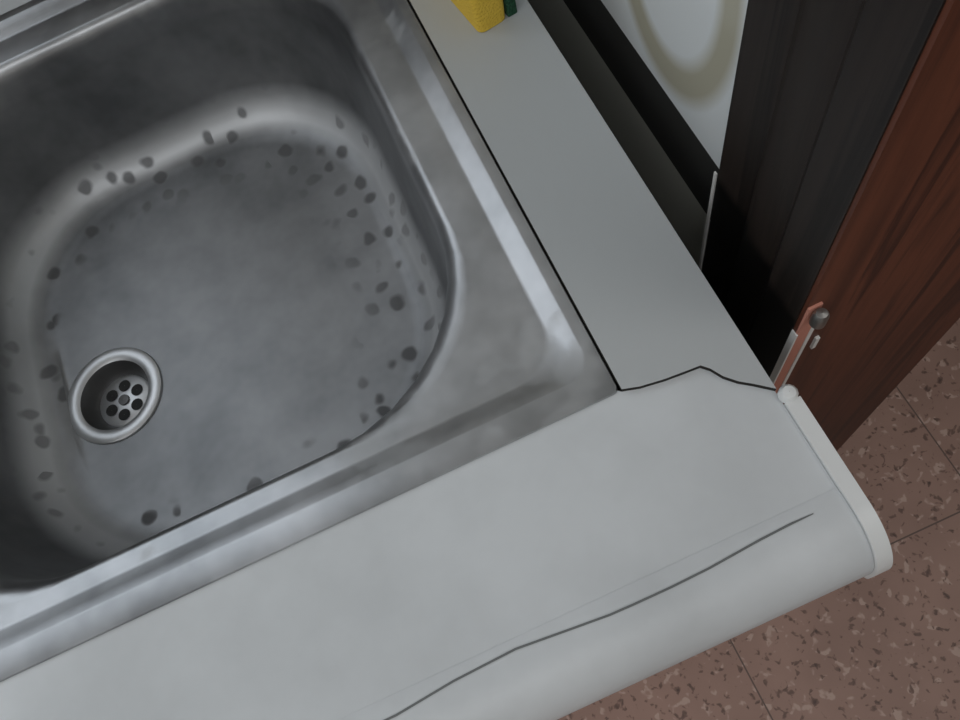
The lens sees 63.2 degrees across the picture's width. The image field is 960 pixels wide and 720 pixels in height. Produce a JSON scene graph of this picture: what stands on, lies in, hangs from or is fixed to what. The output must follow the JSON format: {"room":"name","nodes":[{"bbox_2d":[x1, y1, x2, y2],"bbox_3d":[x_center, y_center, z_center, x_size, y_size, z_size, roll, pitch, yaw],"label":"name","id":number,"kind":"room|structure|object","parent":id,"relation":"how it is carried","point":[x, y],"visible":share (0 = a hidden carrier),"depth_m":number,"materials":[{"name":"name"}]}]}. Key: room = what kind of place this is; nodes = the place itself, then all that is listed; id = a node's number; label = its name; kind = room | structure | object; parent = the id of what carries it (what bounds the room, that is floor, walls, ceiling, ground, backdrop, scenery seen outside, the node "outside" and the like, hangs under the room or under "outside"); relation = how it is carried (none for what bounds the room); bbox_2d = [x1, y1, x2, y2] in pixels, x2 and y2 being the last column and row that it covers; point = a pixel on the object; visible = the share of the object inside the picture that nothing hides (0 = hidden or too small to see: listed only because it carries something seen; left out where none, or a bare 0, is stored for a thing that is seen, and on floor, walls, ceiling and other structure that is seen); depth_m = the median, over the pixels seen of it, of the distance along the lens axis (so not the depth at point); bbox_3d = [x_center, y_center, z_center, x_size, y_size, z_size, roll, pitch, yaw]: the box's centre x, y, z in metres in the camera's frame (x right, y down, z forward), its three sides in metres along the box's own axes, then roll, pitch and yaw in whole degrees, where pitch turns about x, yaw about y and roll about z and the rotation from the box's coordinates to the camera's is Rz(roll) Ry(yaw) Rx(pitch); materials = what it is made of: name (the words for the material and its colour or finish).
{"room":"kitchen","nodes":[
{"label":"kitchen","id":0,"kind":"room"},
{"bbox_2d":[527,0,747,271],"bbox_3d":[0.550,0.718,-0.450,0.100,2.500,3.220,-25,66,0],"label":"wall","id":1,"kind":"structure","parent":0,"point":[660,74],"depth_m":0.43,"materials":[{"name":"tile"}]},
{"bbox_2d":[699,0,959,450],"bbox_3d":[0.316,0.211,-0.008,0.132,2.147,0.970,-25,66,0],"label":"door frame","id":2,"kind":"structure","parent":1,"relation":"attached to","point":[832,249],"depth_m":0.29,"materials":[{"name":"brown wood"}]},
{"bbox_2d":[558,318,959,719],"bbox_3d":[0.241,1.444,0.732,5.400,0.080,3.420,-25,66,0],"label":"floor","id":3,"kind":"structure","parent":0,"point":[885,645],"depth_m":1.08,"materials":[{"name":"tile"}]},
{"bbox_2d":[0,0,892,719],"bbox_3d":[-0.700,0.363,0.826,1.813,0.875,0.624,-25,66,0],"label":"countertop","id":4,"kind":"structure","parent":3,"relation":"on","point":[677,514],"depth_m":0.33,"materials":[{"name":"white laminate"}]},
{"bbox_2d":[0,0,617,681],"bbox_3d":[-0.168,-0.016,0.573,0.394,0.318,0.414,-25,66,0],"label":"sink","id":5,"kind":"object","parent":4,"relation":"in","point":[269,280],"visible":1,"depth_m":0.51,"materials":[{"name":"silver metal"}]},
{"bbox_2d":[451,0,516,31],"bbox_3d":[-0.018,-0.230,0.420,0.026,0.060,0.090,-32,66,-3],"label":"sponge","id":6,"kind":"object","parent":4,"relation":"on","point":[483,15],"visible":1,"depth_m":0.42,"materials":[{"name":"yellow"}]}
]}

